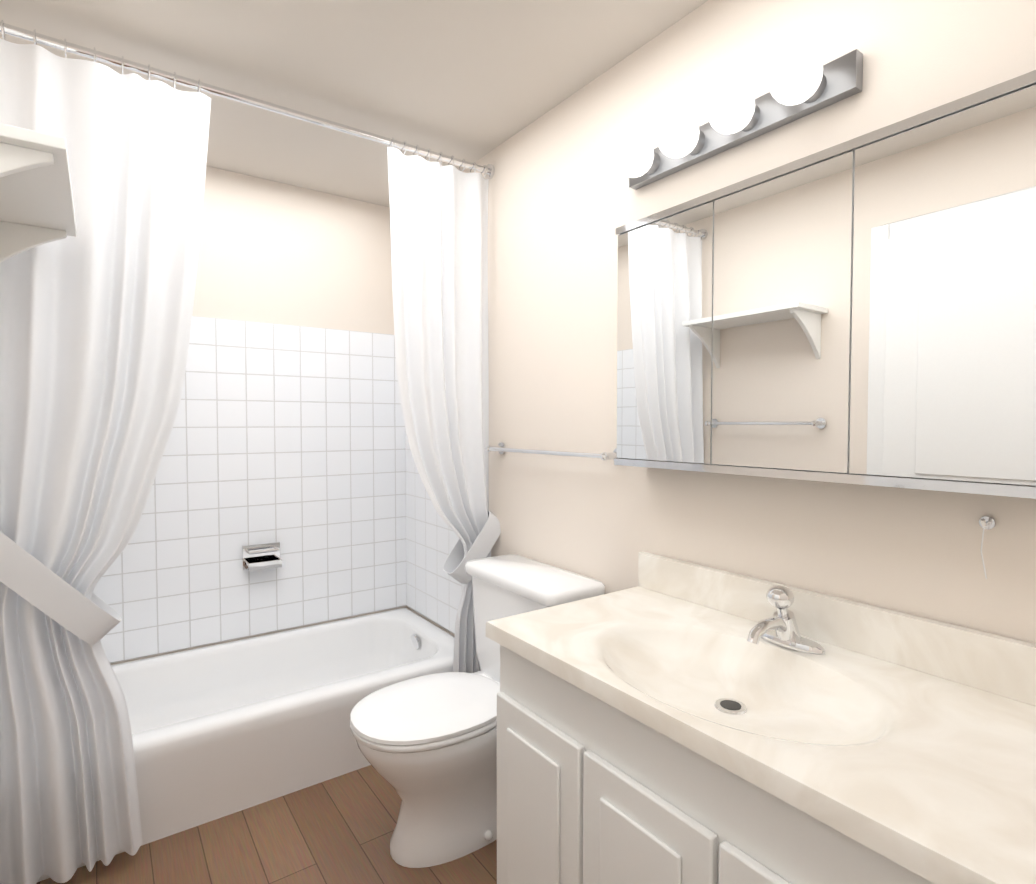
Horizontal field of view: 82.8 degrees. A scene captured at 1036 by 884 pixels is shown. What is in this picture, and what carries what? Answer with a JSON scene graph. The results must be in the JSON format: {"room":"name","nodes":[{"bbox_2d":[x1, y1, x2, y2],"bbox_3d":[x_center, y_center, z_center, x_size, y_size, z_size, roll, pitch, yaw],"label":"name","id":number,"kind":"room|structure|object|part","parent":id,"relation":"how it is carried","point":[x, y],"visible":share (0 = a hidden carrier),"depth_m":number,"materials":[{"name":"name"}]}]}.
{"room":"bathroom","nodes":[
{"label":"bathroom","id":0,"kind":"room"},
{"bbox_2d":[110,166,406,664],"bbox_3d":[-1.267,0.005,2.658,1.800,2.380,0.100,-1,2,-35],"label":"wall","id":1,"kind":"structure","parent":0,"point":[274,252],"depth_m":2.72,"materials":[{"name":"paint"}]},
{"bbox_2d":[93,316,405,662],"bbox_3d":[-1.235,0.170,2.619,1.583,1.416,0.008,-1,2,-35],"label":"wall tile","id":2,"kind":"structure","parent":1,"relation":"attached to","point":[290,439],"depth_m":2.68,"materials":[{"name":"white tile"}]},
{"bbox_2d":[242,542,281,570],"bbox_3d":[-1.146,0.518,2.642,0.160,0.105,0.076,-1,2,-35],"label":"soap dish","id":3,"kind":"object","parent":2,"relation":"attached to","point":[260,556],"visible":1,"depth_m":2.64,"materials":[{"name":"silver metal"}]},
{"bbox_2d":[36,765,496,883],"bbox_3d":[-0.381,1.264,1.456,1.800,0.060,3.150,-1,2,-35],"label":"floor","id":4,"kind":"structure","parent":0,"point":[338,829],"depth_m":1.76,"materials":[{"name":"brown wood"}]},
{"bbox_2d":[37,608,453,881],"bbox_3d":[-1.008,1.049,2.329,1.580,0.315,0.770,-1,2,-35],"label":"bathtub","id":5,"kind":"object","parent":4,"relation":"on","point":[218,731],"visible":0.46,"depth_m":2.15,"materials":[{"name":"ceramic"}]},
{"bbox_2d":[350,554,604,867],"bbox_3d":[-0.163,0.832,1.862,0.732,0.778,0.524,-1,2,-35],"label":"toilet","id":6,"kind":"object","parent":4,"relation":"on","point":[427,745],"visible":0.71,"depth_m":1.73,"materials":[{"name":"ceramic"}]},
{"bbox_3d":[-0.257,0.807,1.794,0.499,0.049,0.388,-1,2,-35],"label":"seat","id":7,"kind":"part","parent":6,"relation":"part of","materials":[{"name":"plastic"}]},
{"bbox_3d":[0.041,0.633,2.001,0.232,0.389,0.524,-1,2,-35],"label":"tank","id":8,"kind":"part","parent":6,"relation":"part of","materials":[{"name":"ceramic"}]},
{"bbox_2d":[486,552,1035,883],"bbox_3d":[0.519,0.780,1.075,0.558,0.933,1.277,-1,2,-35],"label":"bathroom vanity","id":9,"kind":"object","parent":4,"relation":"on","point":[667,720],"visible":1,"depth_m":1.07,"materials":[{"name":"stone"}]},
{"bbox_2d":[747,585,824,654],"bbox_3d":[0.543,0.374,1.245,0.174,0.132,0.156,-1,2,-35],"label":"faucet","id":10,"kind":"object","parent":9,"relation":"on","point":[779,633],"depth_m":1.25,"materials":[{"name":"silver metal"}]},
{"bbox_2d":[0,0,707,206],"bbox_3d":[-0.381,-1.174,1.378,1.800,0.060,3.150,-1,2,-35],"label":"ceiling","id":11,"kind":"structure","parent":0,"point":[471,81],"depth_m":1.78,"materials":[{"name":"paint"}]},
{"bbox_2d":[407,0,1035,643],"bbox_3d":[0.311,0.029,1.910,0.100,2.380,2.950,-1,2,-35],"label":"wall","id":12,"kind":"structure","parent":0,"point":[565,200],"depth_m":1.57,"materials":[{"name":"paint"}]},
{"bbox_2d":[405,428,488,633],"bbox_3d":[-0.357,0.165,2.758,0.008,1.416,0.800,-1,2,-35],"label":"wall tile","id":13,"kind":"structure","parent":12,"relation":"attached to","point":[433,590],"depth_m":2.89,"materials":[{"name":"white tile"}]},
{"bbox_2d":[486,442,616,460],"bbox_3d":[0.095,0.035,2.058,0.076,0.047,0.695,-1,2,-35],"label":"towel rail","id":14,"kind":"object","parent":12,"relation":"attached to","point":[500,448],"visible":0.85,"depth_m":1.96,"materials":[{"name":"silver metal"}]},
{"bbox_2d":[615,48,862,189],"bbox_3d":[0.472,-0.776,1.437,0.150,0.104,0.635,-1,2,-35],"label":"wall lamp","id":15,"kind":"object","parent":12,"relation":"attached to","point":[803,82],"visible":1,"depth_m":1.35,"materials":[{"name":"white glass"}]},
{"bbox_2d":[614,70,1035,498],"bbox_3d":[0.599,-0.255,1.298,0.124,0.661,0.951,-1,2,-35],"label":"upper cabinet","id":16,"kind":"object","parent":12,"relation":"attached to","point":[860,310],"visible":1,"depth_m":1.13,"materials":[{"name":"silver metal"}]},
{"bbox_2d":[979,516,995,578],"bbox_3d":[0.840,0.191,1.058,0.029,0.112,0.024,-1,2,-35],"label":"wall hook","id":17,"kind":"object","parent":12,"relation":"attached to","point":[987,522],"visible":1,"depth_m":1.06,"materials":[{"name":"silver metal"}]},
{"bbox_3d":[-1.073,0.061,0.923,0.100,2.380,2.950,-1,2,-35],"label":"wall","id":18,"kind":"structure","parent":0,"visible":0},
{"bbox_2d":[0,123,76,262],"bbox_3d":[-1.093,-0.442,1.237,0.248,0.224,0.610,-1,2,-35],"label":"wall shelf","id":19,"kind":"object","parent":18,"relation":"attached to","point":[36,204],"visible":1,"depth_m":1.25,"materials":[{"name":"white wood"}]},
{"bbox_2d":[0,22,494,178],"bbox_3d":[-0.759,-1.076,1.910,1.596,0.056,0.056,-1,2,-35],"label":"curtain rod","id":20,"kind":"object","parent":18,"relation":"attached to","point":[44,40],"visible":0.88,"depth_m":1.81,"materials":[{"name":"silver metal"}]},
{"bbox_2d":[0,20,210,883],"bbox_3d":[-1.177,0.054,1.633,0.613,2.278,0.116,-1,2,-35],"label":"curtain","id":21,"kind":"object","parent":20,"relation":"hanging from","point":[96,312],"visible":0.92,"depth_m":1.61,"materials":[{"name":"white fabric"}]},
{"bbox_2d":[387,137,500,672],"bbox_3d":[-0.275,0.034,2.276,0.485,2.278,0.116,-1,2,-35],"label":"curtain","id":22,"kind":"object","parent":20,"relation":"hanging from","point":[439,232],"visible":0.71,"depth_m":2.26,"materials":[{"name":"white fabric"}]}
]}

